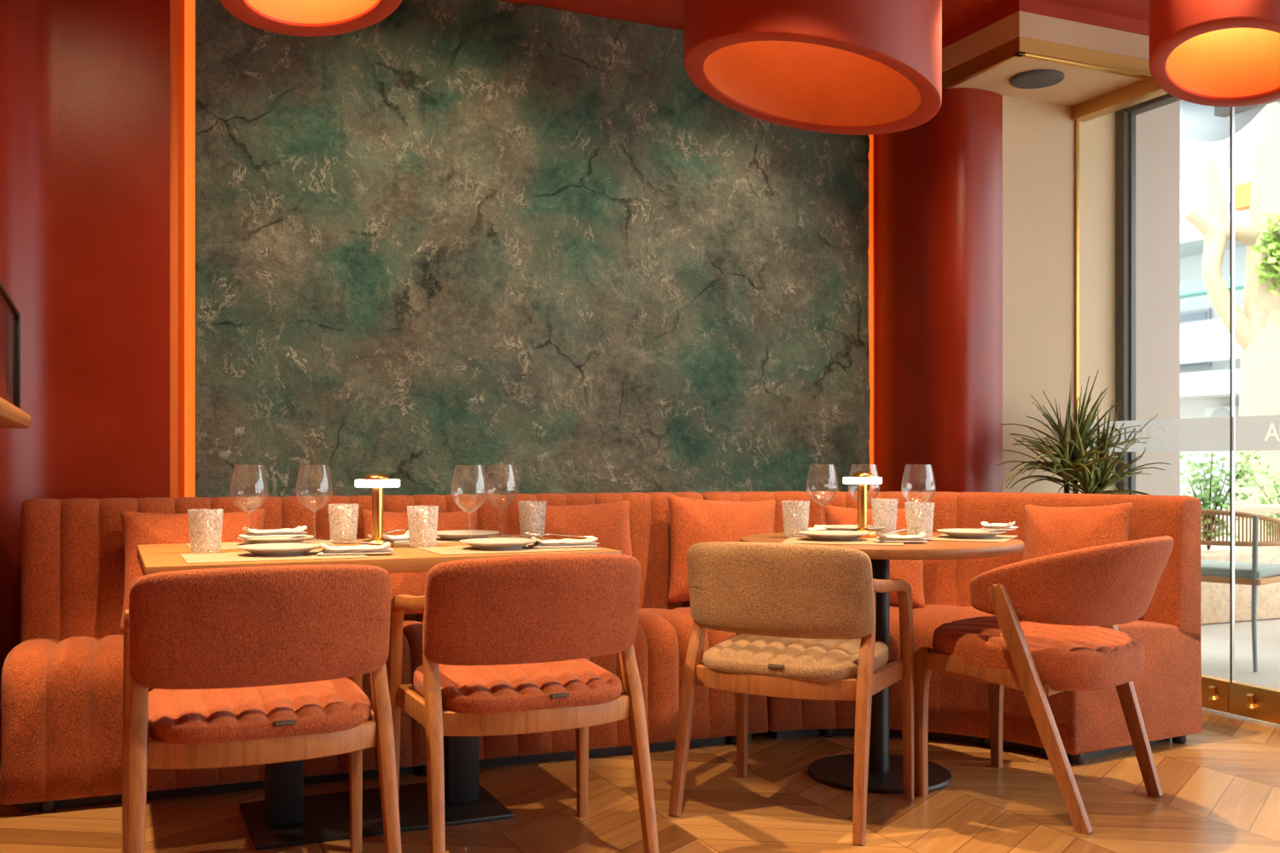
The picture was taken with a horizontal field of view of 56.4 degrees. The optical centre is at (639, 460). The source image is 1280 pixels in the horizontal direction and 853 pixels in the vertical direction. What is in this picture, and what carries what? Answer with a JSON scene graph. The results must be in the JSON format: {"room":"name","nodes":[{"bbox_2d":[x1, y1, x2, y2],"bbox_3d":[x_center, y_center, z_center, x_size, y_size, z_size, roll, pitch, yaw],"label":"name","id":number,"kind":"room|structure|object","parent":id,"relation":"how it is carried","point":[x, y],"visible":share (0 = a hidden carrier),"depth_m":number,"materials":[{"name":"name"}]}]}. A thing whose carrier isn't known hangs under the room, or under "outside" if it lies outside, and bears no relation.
{"room":"restaurant","nodes":[
{"label":"restaurant","id":0,"kind":"room"},
{"bbox_2d":[0,0,169,762],"bbox_3d":[-0.607,-0.418,0.989,0.720,2.837,7.500,0,0,-24],"label":"wall","id":1,"kind":"structure","parent":0,"point":[84,84],"depth_m":4.15,"materials":[{"name":"red paint"}]},
{"bbox_2d":[0,397,31,428],"bbox_3d":[-1.156,-0.105,1.926,0.178,0.040,2.660,0,0,-24],"label":"wall ledge","id":2,"kind":"object","parent":1,"relation":"attached to","point":[11,416],"visible":1,"depth_m":2.67,"materials":[{"name":"brown wood"}]},
{"bbox_2d":[0,279,20,408],"bbox_3d":[-1.090,-0.253,1.928,0.016,0.255,2.510,0,0,-24],"label":"glass screen","id":3,"kind":"object","parent":2,"relation":"on","point":[16,315],"visible":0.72,"depth_m":3.06,"materials":[{"name":"black metal"}]},
{"bbox_2d":[169,0,874,498],"bbox_3d":[-0.328,-0.418,5.019,3.080,2.837,0.130,0,0,-24],"label":"wall","id":4,"kind":"structure","parent":0,"point":[177,7],"depth_m":4.34,"materials":[{"name":"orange paint"}]},
{"bbox_2d":[184,0,195,497],"bbox_3d":[-1.636,-0.439,4.340,0.034,2.777,0.028,0,0,-24],"label":"led strip","id":5,"kind":"object","parent":4,"relation":"attached to","point":[189,5],"visible":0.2,"depth_m":4.33,"materials":[{"name":"orange plastic"}]},
{"bbox_2d":[195,0,529,498],"bbox_3d":[-1.029,-0.427,4.572,1.259,2.815,0.063,0,0,-24],"label":"stone panel","id":6,"kind":"object","parent":4,"relation":"attached to","point":[362,195],"visible":0.62,"depth_m":4.54,"materials":[{"name":"green stone"}]},
{"bbox_2d":[529,5,797,494],"bbox_3d":[0.116,-0.427,5.082,1.247,2.815,0.066,0,0,-24],"label":"stone panel","id":7,"kind":"object","parent":4,"relation":"attached to","point":[663,242],"visible":0.64,"depth_m":5.02,"materials":[{"name":"green stone"}]},
{"bbox_2d":[794,128,869,491],"bbox_3d":[0.864,-0.427,5.419,0.391,2.815,0.062,0,0,-24],"label":"stone panel","id":8,"kind":"object","parent":4,"relation":"attached to","point":[832,416],"visible":0.56,"depth_m":5.39,"materials":[{"name":"green stone"}]},
{"bbox_2d":[868,134,872,491],"bbox_3d":[1.056,-0.439,5.556,0.059,2.777,0.016,0,0,-24],"label":"led strip","id":9,"kind":"object","parent":4,"relation":"attached to","point":[870,136],"visible":0.04,"depth_m":5.55,"materials":[{"name":"orange plastic"}]},
{"bbox_2d":[0,707,1279,852],"bbox_3d":[1.069,1.060,1.738,4.870,0.120,7.500,0,0,-24],"label":"floor","id":10,"kind":"structure","parent":0,"point":[1220,788],"depth_m":3.42,"materials":[{"name":"brown wood"}]},
{"bbox_2d":[122,564,401,852],"bbox_3d":[-0.874,0.614,2.732,0.566,0.779,0.510,0,0,-24],"label":"armchair","id":11,"kind":"object","parent":10,"relation":"on","point":[248,666],"visible":1,"depth_m":2.55,"materials":[{"name":"brown fabric"}]},
{"bbox_2d":[137,535,621,850],"bbox_3d":[-0.772,0.625,3.434,1.225,0.750,0.800,0,0,-24],"label":"dining table","id":12,"kind":"object","parent":10,"relation":"on","point":[286,817],"visible":0.52,"depth_m":3.27,"materials":[{"name":"brown wood"}]},
{"bbox_2d":[187,509,223,553],"bbox_3d":[-1.165,0.189,3.204,0.091,0.116,0.091,0,0,-24],"label":"tumbler","id":13,"kind":"object","parent":12,"relation":"on","point":[211,515],"visible":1,"depth_m":3.18,"materials":[{"name":"clear glass"}]},
{"bbox_2d":[186,540,338,551],"bbox_3d":[-1.115,0.249,3.522,0.400,0.002,0.290,0,0,-24],"label":"placemat","id":14,"kind":"object","parent":12,"relation":"on","point":[224,546],"visible":0.34,"depth_m":3.52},
{"bbox_2d":[237,535,314,544],"bbox_3d":[-1.077,0.236,3.533,0.218,0.022,0.218,0,0,-24],"label":"plate","id":15,"kind":"object","parent":14,"relation":"on","point":[279,539],"visible":0.74,"depth_m":3.47,"materials":[{"name":"grey ceramic"}]},
{"bbox_2d":[237,525,308,537],"bbox_3d":[-1.081,0.208,3.526,0.186,0.031,0.100,0,0,-30],"label":"napkin","id":16,"kind":"object","parent":15,"relation":"on","point":[298,532],"visible":1,"depth_m":3.50,"materials":[{"name":"white fabric"}]},
{"bbox_2d":[295,465,332,541],"bbox_3d":[-1.009,0.130,3.701,0.112,0.234,0.112,0,0,-24],"label":"wine glass","id":17,"kind":"object","parent":14,"relation":"on","point":[328,466],"visible":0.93,"depth_m":3.69,"materials":[{"name":"clear glass"}]},
{"bbox_2d":[180,550,369,564],"bbox_3d":[-0.956,0.249,3.116,0.440,0.002,0.300,0,0,-24],"label":"placemat","id":18,"kind":"object","parent":12,"relation":"on","point":[238,556],"visible":0.7,"depth_m":3.05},
{"bbox_2d":[236,543,320,556],"bbox_3d":[-0.950,0.236,3.152,0.218,0.022,0.218,0,0,-24],"label":"plate","id":19,"kind":"object","parent":18,"relation":"on","point":[261,549],"visible":0.98,"depth_m":3.11,"materials":[{"name":"grey ceramic"}]},
{"bbox_2d":[315,541,393,555],"bbox_3d":[-0.756,0.232,3.167,0.196,0.030,0.095,0,0,-17],"label":"napkin","id":20,"kind":"object","parent":18,"relation":"on","point":[360,549],"visible":1,"depth_m":3.13,"materials":[{"name":"white fabric"}]},
{"bbox_2d":[309,538,383,544],"bbox_3d":[-0.777,0.213,3.165,0.195,0.016,0.020,0,0,2],"label":"fork","id":21,"kind":"object","parent":20,"relation":"on","point":[310,538],"visible":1,"depth_m":3.16,"materials":[{"name":"silver metal"}]},
{"bbox_2d":[327,503,359,543],"bbox_3d":[-0.894,0.189,3.604,0.091,0.116,0.091,0,0,-24],"label":"tumbler","id":22,"kind":"object","parent":12,"relation":"on","point":[346,531],"visible":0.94,"depth_m":3.58,"materials":[{"name":"clear glass"}]},
{"bbox_2d":[354,473,400,547],"bbox_3d":[-0.754,0.143,3.431,0.127,0.213,0.127,0,0,-24],"label":"table lamp","id":23,"kind":"object","parent":12,"relation":"on","point":[377,482],"visible":0.89,"depth_m":3.42,"materials":[{"name":"gold metal"}]},
{"bbox_2d":[354,479,400,488],"bbox_3d":[-0.754,0.065,3.431,0.127,0.022,0.127,0,0,-24],"label":"diffuser","id":24,"kind":"object","parent":23,"relation":"attached to","point":[358,483],"depth_m":3.38,"materials":[{"name":"white plastic"}]},
{"bbox_2d":[407,506,438,546],"bbox_3d":[-0.626,0.189,3.445,0.091,0.116,0.091,0,0,-24],"label":"tumbler","id":25,"kind":"object","parent":12,"relation":"on","point":[430,531],"visible":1,"depth_m":3.42,"materials":[{"name":"clear glass"}]},
{"bbox_2d":[394,535,530,545],"bbox_3d":[-0.586,0.249,3.758,0.460,0.002,0.290,0,0,-24],"label":"placemat","id":26,"kind":"object","parent":12,"relation":"on","point":[439,540],"visible":0.24,"depth_m":3.74,"materials":[{"name":"beige fabric"}]},
{"bbox_2d":[366,530,427,543],"bbox_3d":[-0.738,0.232,3.615,0.100,0.031,0.177,0,0,37],"label":"napkin","id":27,"kind":"object","parent":26,"relation":"on","point":[400,538],"visible":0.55,"depth_m":3.58,"materials":[{"name":"white fabric"}]},
{"bbox_2d":[370,528,412,535],"bbox_3d":[-0.743,0.213,3.613,0.020,0.016,0.195,0,0,32],"label":"fork","id":28,"kind":"object","parent":27,"relation":"on","point":[411,528],"visible":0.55,"depth_m":3.61,"materials":[{"name":"silver metal"}]},
{"bbox_2d":[434,529,499,541],"bbox_3d":[-0.552,0.236,3.757,0.218,0.022,0.218,0,0,-24],"label":"plate","id":29,"kind":"object","parent":26,"relation":"on","point":[459,535],"visible":0.88,"depth_m":3.71,"materials":[{"name":"grey ceramic"}]},
{"bbox_2d":[415,543,604,555],"bbox_3d":[-0.372,0.249,3.378,0.460,0.002,0.300,0,0,-24],"label":"placemat","id":30,"kind":"object","parent":12,"relation":"on","point":[467,549],"visible":0.66,"depth_m":3.31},
{"bbox_2d":[459,538,536,550],"bbox_3d":[-0.399,0.236,3.365,0.218,0.022,0.218,0,0,-24],"label":"plate","id":31,"kind":"object","parent":30,"relation":"on","point":[478,544],"visible":1,"depth_m":3.32,"materials":[{"name":"grey ceramic"}]},
{"bbox_2d":[527,535,599,548],"bbox_3d":[-0.219,0.233,3.424,0.196,0.030,0.095,0,0,-16],"label":"napkin","id":32,"kind":"object","parent":30,"relation":"on","point":[589,542],"visible":0.99,"depth_m":3.39,"materials":[{"name":"white fabric"}]},
{"bbox_2d":[525,532,593,537],"bbox_3d":[-0.231,0.213,3.425,0.195,0.016,0.020,0,0,-7],"label":"fork","id":33,"kind":"object","parent":32,"relation":"on","point":[526,532],"visible":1,"depth_m":3.42,"materials":[{"name":"silver metal"}]},
{"bbox_2d":[517,500,546,537],"bbox_3d":[-0.349,0.189,3.870,0.091,0.116,0.091,0,0,-24],"label":"tumbler","id":34,"kind":"object","parent":12,"relation":"on","point":[540,507],"visible":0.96,"depth_m":3.84,"materials":[{"name":"clear glass"}]},
{"bbox_2d":[0,492,768,813],"bbox_3d":[-0.783,0.562,4.080,2.420,0.876,0.661,0,0,-22],"label":"sofa","id":35,"kind":"object","parent":10,"relation":"on","point":[61,686],"visible":0.41,"depth_m":3.87,"materials":[{"name":"orange fabric"}]},
{"bbox_2d":[119,509,265,631],"bbox_3d":[-1.458,0.353,3.911,0.450,0.380,0.146,0,0,-21],"label":"cushion","id":36,"kind":"object","parent":35,"relation":"on","point":[138,528],"visible":0.2,"depth_m":3.86,"materials":[{"name":"orange fabric"}]},
{"bbox_2d":[360,509,476,614],"bbox_3d":[-0.768,0.358,4.187,0.415,0.377,0.144,0,0,-21],"label":"cushion","id":37,"kind":"object","parent":35,"relation":"on","point":[412,584],"visible":0.22,"depth_m":4.14,"materials":[{"name":"orange fabric"}]},
{"bbox_2d":[525,500,639,605],"bbox_3d":[-0.210,0.348,4.415,0.418,0.397,0.148,0,0,-21],"label":"cushion","id":38,"kind":"object","parent":35,"relation":"on","point":[609,523],"visible":0.34,"depth_m":4.41,"materials":[{"name":"orange fabric"}]},
{"bbox_2d":[387,553,659,852],"bbox_3d":[-0.309,0.614,3.029,0.566,0.779,0.510,0,0,-24],"label":"armchair","id":39,"kind":"object","parent":10,"relation":"on","point":[509,642],"visible":0.98,"depth_m":2.84,"materials":[{"name":"orange fabric"}]},
{"bbox_2d":[668,541,913,845],"bbox_3d":[0.447,0.614,3.451,0.566,0.779,0.510,0,0,28],"label":"armchair","id":40,"kind":"object","parent":10,"relation":"on","point":[801,617],"visible":1,"depth_m":3.28,"materials":[{"name":"brown fabric"}]},
{"bbox_2d":[739,531,1023,793],"bbox_3d":[0.761,0.625,3.808,0.882,0.750,0.882,0,0,-24],"label":"round table","id":41,"kind":"object","parent":10,"relation":"on","point":[886,773],"visible":0.64,"depth_m":3.76,"materials":[{"name":"brown wood"}]},
{"bbox_2d":[781,500,809,537],"bbox_3d":[0.506,0.189,3.880,0.091,0.116,0.091,0,0,-24],"label":"tumbler","id":42,"kind":"object","parent":41,"relation":"on","point":[800,526],"visible":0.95,"depth_m":3.85,"materials":[{"name":"clear glass"}]},
{"bbox_2d":[780,531,900,535],"bbox_3d":[0.684,0.249,4.080,0.340,0.002,0.220,0,0,-27],"label":"placemat","id":43,"kind":"object","parent":41,"relation":"on","point":[891,533],"visible":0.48,"depth_m":4.05,"materials":[{"name":"beige fabric"}]},
{"bbox_2d":[792,524,830,535],"bbox_3d":[0.573,0.233,4.037,0.128,0.029,0.085,0,0,-36],"label":"napkin","id":44,"kind":"object","parent":43,"relation":"on","point":[817,527],"visible":0.38,"depth_m":4.02,"materials":[{"name":"white fabric"}]},
{"bbox_2d":[823,524,884,530],"bbox_3d":[0.724,0.236,4.076,0.218,0.022,0.218,0,0,-24],"label":"plate","id":45,"kind":"object","parent":43,"relation":"on","point":[833,527],"visible":0.39,"depth_m":4.11,"materials":[{"name":"grey ceramic"}]},
{"bbox_2d":[871,498,898,533],"bbox_3d":[0.838,0.189,4.094,0.091,0.116,0.091,0,0,-24],"label":"tumbler","id":46,"kind":"object","parent":43,"relation":"on","point":[888,521],"visible":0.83,"depth_m":4.07,"materials":[{"name":"clear glass"}]},
{"bbox_2d":[780,537,903,546],"bbox_3d":[0.628,0.249,3.677,0.360,0.002,0.260,0,0,13],"label":"placemat","id":47,"kind":"object","parent":41,"relation":"on","point":[791,540],"visible":0.64,"depth_m":3.63,"materials":[{"name":"beige fabric"}]},
{"bbox_2d":[798,530,869,541],"bbox_3d":[0.606,0.236,3.738,0.218,0.022,0.218,0,0,-24],"label":"plate","id":48,"kind":"object","parent":47,"relation":"on","point":[815,535],"visible":1,"depth_m":3.69,"materials":[{"name":"grey ceramic"}]},
{"bbox_2d":[872,532,928,542],"bbox_3d":[0.793,0.233,3.634,0.157,0.030,0.090,0,0,2],"label":"napkin","id":49,"kind":"object","parent":47,"relation":"on","point":[920,538],"visible":1,"depth_m":3.60,"materials":[{"name":"white fabric"}]},
{"bbox_2d":[878,527,921,535],"bbox_3d":[0.791,0.213,3.638,0.195,0.016,0.020,0,0,-38],"label":"fork","id":50,"kind":"object","parent":49,"relation":"on","point":[916,528],"visible":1,"depth_m":3.63,"materials":[{"name":"silver metal"}]},
{"bbox_2d":[843,471,882,537],"bbox_3d":[0.731,0.143,3.926,0.127,0.213,0.127,0,0,-24],"label":"table lamp","id":51,"kind":"object","parent":41,"relation":"on","point":[862,480],"visible":0.92,"depth_m":3.91,"materials":[{"name":"gold metal"}]},
{"bbox_2d":[843,477,882,484],"bbox_3d":[0.731,0.065,3.926,0.127,0.022,0.127,0,0,-24],"label":"diffuser","id":52,"kind":"object","parent":51,"relation":"attached to","point":[852,480],"depth_m":3.87,"materials":[{"name":"white plastic"}]},
{"bbox_2d":[904,502,934,539],"bbox_3d":[0.875,0.189,3.738,0.091,0.116,0.091,0,0,-24],"label":"tumbler","id":53,"kind":"object","parent":41,"relation":"on","point":[929,520],"visible":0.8,"depth_m":3.71,"materials":[{"name":"clear glass"}]},
{"bbox_2d":[926,534,1018,542],"bbox_3d":[1.070,0.249,3.842,0.240,0.002,0.330,0,0,25],"label":"placemat","id":54,"kind":"object","parent":41,"relation":"on","point":[998,538],"visible":0.74,"depth_m":3.74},
{"bbox_2d":[936,529,1006,539],"bbox_3d":[1.067,0.236,3.846,0.218,0.022,0.218,0,0,-24],"label":"plate","id":55,"kind":"object","parent":54,"relation":"on","point":[956,533],"visible":0.96,"depth_m":3.79,"materials":[{"name":"grey ceramic"}]},
{"bbox_2d":[978,521,1018,530],"bbox_3d":[1.151,0.209,3.836,0.108,0.030,0.072,0,0,33],"label":"napkin","id":56,"kind":"object","parent":55,"relation":"on","point":[993,526],"visible":1,"depth_m":3.81,"materials":[{"name":"white fabric"}]},
{"bbox_2d":[699,491,1202,764],"bbox_3d":[1.083,0.562,4.464,1.862,0.876,0.838,0,0,20],"label":"sofa","id":57,"kind":"object","parent":10,"relation":"on","point":[1092,724],"visible":0.38,"depth_m":4.21,"materials":[{"name":"orange fabric"}]},
{"bbox_2d":[667,495,775,602],"bbox_3d":[0.316,0.344,4.582,0.444,0.420,0.175,0,0,-8],"label":"cushion","id":58,"kind":"object","parent":57,"relation":"on","point":[693,521],"visible":0.49,"depth_m":4.54,"materials":[{"name":"orange fabric"}]},
{"bbox_2d":[825,505,926,608],"bbox_3d":[0.888,0.363,4.536,0.390,0.380,0.154,0,0,20],"label":"cushion","id":59,"kind":"object","parent":57,"relation":"on","point":[910,571],"visible":0.15,"depth_m":4.45,"materials":[{"name":"orange fabric"}]},
{"bbox_2d":[1024,502,1133,560],"bbox_3d":[1.568,0.356,4.316,0.169,0.417,0.431,0,0,-41],"label":"cushion","id":60,"kind":"object","parent":57,"relation":"on","point":[1048,530],"visible":0.45,"depth_m":4.29,"materials":[{"name":"orange fabric"}]},
{"bbox_2d":[913,535,1174,834],"bbox_3d":[1.217,0.609,3.530,0.664,0.797,0.660,0,0,44],"label":"tub chair","id":61,"kind":"object","parent":10,"relation":"on","point":[1043,639],"visible":1,"depth_m":3.29,"materials":[{"name":"orange fabric"}]},
{"bbox_2d":[996,369,1170,494],"bbox_3d":[1.781,0.313,4.902,0.707,1.374,0.739,0,0,-24],"label":"potted plant","id":62,"kind":"object","parent":10,"relation":"on","point":[1074,467],"visible":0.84,"depth_m":4.91,"materials":[{"name":"green plant"}]},
{"bbox_2d":[499,0,1148,34],"bbox_3d":[1.151,-1.957,1.774,5.050,0.240,7.500,0,0,-24],"label":"ceiling","id":63,"kind":"structure","parent":0,"point":[668,14],"depth_m":4.84,"materials":[{"name":"red paint"}]},
{"bbox_2d":[220,0,402,36],"bbox_3d":[-0.897,-1.538,3.280,0.504,0.596,0.504,0,0,-24],"label":"drum pendant","id":64,"kind":"object","parent":63,"relation":"hanging from","point":[304,18],"visible":1,"depth_m":3.44,"materials":[{"name":"paint"}]},
{"bbox_2d":[683,0,942,134],"bbox_3d":[0.538,-1.463,3.764,0.800,0.745,0.800,0,0,-24],"label":"drum pendant","id":65,"kind":"object","parent":63,"relation":"hanging from","point":[831,66],"visible":1,"depth_m":3.82,"materials":[{"name":"paint"}]},
{"bbox_2d":[1148,0,1279,107],"bbox_3d":[1.910,-1.517,3.838,0.506,0.638,0.506,0,0,-24],"label":"drum pendant","id":66,"kind":"object","parent":63,"relation":"hanging from","point":[1213,53],"visible":1,"depth_m":3.97,"materials":[{"name":"paint"}]},
{"bbox_2d":[874,87,1002,492],"bbox_3d":[1.326,-0.418,5.467,0.325,2.837,0.662,0,0,-24],"label":"column","id":67,"kind":"structure","parent":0,"point":[939,181],"depth_m":5.21,"materials":[{"name":"red paint"}]},
{"bbox_2d":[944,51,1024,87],"bbox_3d":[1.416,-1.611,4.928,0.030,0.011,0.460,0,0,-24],"label":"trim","id":68,"kind":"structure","parent":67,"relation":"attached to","point":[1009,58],"depth_m":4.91,"materials":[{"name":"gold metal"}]},
{"bbox_2d":[1009,69,1064,88],"bbox_3d":[1.666,-1.600,5.018,0.218,0.016,0.218,0,0,-24],"label":"ceiling speaker","id":69,"kind":"object","parent":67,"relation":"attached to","point":[1044,78],"visible":1,"depth_m":4.99,"materials":[{"name":"grey metal"}]},
{"bbox_2d":[947,57,1143,106],"bbox_3d":[1.656,-1.619,5.298,0.710,0.020,0.880,0,0,-24],"label":"ceiling","id":70,"kind":"structure","parent":67,"relation":"attached to","point":[1079,84],"depth_m":5.09,"materials":[{"name":"beige paint"}]},
{"bbox_2d":[942,0,1148,48],"bbox_3d":[1.749,-1.806,5.323,0.960,0.062,0.910,0,0,-24],"label":"trim","id":71,"kind":"structure","parent":67,"relation":"attached to","point":[1045,8],"depth_m":4.87,"materials":[{"name":"red paint"}]},
{"bbox_2d":[942,11,1148,71],"bbox_3d":[1.749,-1.726,5.323,0.960,0.099,0.910,0,0,-24],"label":"ceiling soffit","id":72,"kind":"structure","parent":67,"relation":"attached to","point":[1021,23],"depth_m":4.87,"materials":[{"name":"beige paint"}]},
{"bbox_2d":[942,36,1151,87],"bbox_3d":[1.750,-1.645,5.326,0.956,0.061,0.906,0,0,-24],"label":"trim","id":73,"kind":"structure","parent":67,"relation":"attached to","point":[1020,43],"depth_m":4.87,"materials":[{"name":"gold metal"}]},
{"bbox_2d":[1002,95,1115,494],"bbox_3d":[1.828,-0.600,5.556,0.665,3.200,0.350,0,0,-24],"label":"wall pier","id":74,"kind":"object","parent":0,"point":[1038,136],"visible":0.3,"depth_m":5.37,"materials":[{"name":"beige paint"}]},
{"bbox_2d":[1074,120,1079,494],"bbox_3d":[1.986,-0.275,5.428,0.018,2.550,0.012,0,0,-24],"label":"trim","id":75,"kind":"structure","parent":74,"relation":"attached to","point":[1076,122],"depth_m":5.42,"materials":[{"name":"gold metal"}]},
{"bbox_2d":[1071,77,1168,122],"bbox_3d":[2.779,-1.579,3.681,0.080,0.068,3.850,0,0,-24],"label":"trim","id":76,"kind":"structure","parent":74,"relation":"attached to","point":[1145,90],"depth_m":5.19,"materials":[{"name":"gold metal"}]},
{"bbox_2d":[1115,93,1181,494],"bbox_3d":[2.780,-0.330,4.349,0.092,2.660,2.670,0,0,-24],"label":"window","id":77,"kind":"structure","parent":74,"relation":"attached to","point":[1121,116],"depth_m":5.50,"materials":[{"name":"metal"}]},
{"bbox_2d":[1135,100,1180,495],"bbox_3d":[2.358,-0.700,5.804,0.355,3.400,0.330,0,0,-24],"label":"wall","id":78,"kind":"structure","parent":0,"point":[1157,130],"depth_m":5.67,"materials":[{"name":"beige paint"}]},
{"bbox_2d":[1180,98,1279,142],"bbox_3d":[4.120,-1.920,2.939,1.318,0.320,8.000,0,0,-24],"label":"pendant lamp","id":79,"kind":"object","parent":78,"relation":"attached to","point":[1202,123],"visible":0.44,"depth_m":6.61,"materials":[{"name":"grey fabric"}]},
{"bbox_2d":[1085,107,1235,713],"bbox_3d":[2.140,-0.286,5.047,0.075,2.548,0.814,0,0,-24],"label":"door","id":80,"kind":"structure","parent":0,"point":[1209,433],"depth_m":4.80,"materials":[{"name":"gold metal"}]},
{"bbox_2d":[1200,520,1279,689],"bbox_3d":[21.916,1.073,29.522,55.880,0.135,44.000,0,0,-24],"label":"ground","id":81,"kind":"structure","parent":0,"point":[1215,637],"depth_m":6.27,"materials":[{"name":"stone"}]},
{"bbox_2d":[1180,115,1257,520],"bbox_3d":[13.291,-6.000,20.187,9.250,14.000,18.000,0,0,-24],"label":"apartment building","id":82,"kind":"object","parent":81,"relation":"on","point":[1204,338],"visible":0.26,"depth_m":19.72,"materials":[{"name":"grey"}]},
{"bbox_2d":[1210,407,1229,417],"bbox_3d":[9.602,-0.680,19.764,0.020,0.380,0.380,0,0,-24],"label":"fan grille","id":83,"kind":"object","parent":82,"relation":"attached to","point":[1215,412],"depth_m":19.76,"materials":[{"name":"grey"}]},
{"bbox_2d":[1183,102,1279,541],"bbox_3d":[5.941,-1.755,11.476,1.107,5.511,0.862,0,0,-24],"label":"plane tree","id":84,"kind":"object","parent":81,"relation":"on","point":[1257,327],"visible":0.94,"depth_m":11.48,"materials":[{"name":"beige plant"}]},
{"bbox_2d":[1200,509,1279,672],"bbox_3d":[2.919,0.620,5.991,0.519,0.764,0.593,0,0,-44],"label":"outdoor chair","id":85,"kind":"object","parent":81,"relation":"on","point":[1268,573],"visible":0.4,"depth_m":5.75,"materials":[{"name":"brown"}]},
{"bbox_2d":[1200,546,1279,624],"bbox_3d":[4.098,0.790,7.859,3.300,0.420,0.500,0,0,-24],"label":"planter box","id":86,"kind":"object","parent":81,"relation":"on","point":[1215,596],"visible":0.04,"depth_m":7.44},
{"bbox_2d":[1180,439,1276,550],"bbox_3d":[3.676,0.151,7.677,0.697,0.842,0.752,0,0,-24],"label":"shrub","id":87,"kind":"object","parent":86,"relation":"on","point":[1216,501],"visible":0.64,"depth_m":7.62,"materials":[{"name":"green plant"}]},
{"bbox_2d":[1215,450,1279,537],"bbox_3d":[4.323,0.234,8.065,0.659,0.677,0.857,0,0,-24],"label":"shrub","id":88,"kind":"object","parent":86,"relation":"on","point":[1277,486],"visible":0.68,"depth_m":8.06,"materials":[{"name":"green plant"}]},
{"bbox_2d":[1227,504,1279,513],"bbox_3d":[3.900,0.627,6.587,0.840,0.745,0.840,0,0,-24],"label":"outdoor table","id":89,"kind":"object","parent":81,"relation":"on","point":[1271,509],"visible":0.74,"depth_m":6.66,"materials":[{"name":"grey"}]},
{"bbox_2d":[1228,106,1279,724],"bbox_3d":[2.517,-0.286,4.206,0.075,2.548,1.024,0,0,-24],"label":"door","id":90,"kind":"structure","parent":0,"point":[1258,702],"depth_m":4.64,"materials":[{"name":"clear glass"}]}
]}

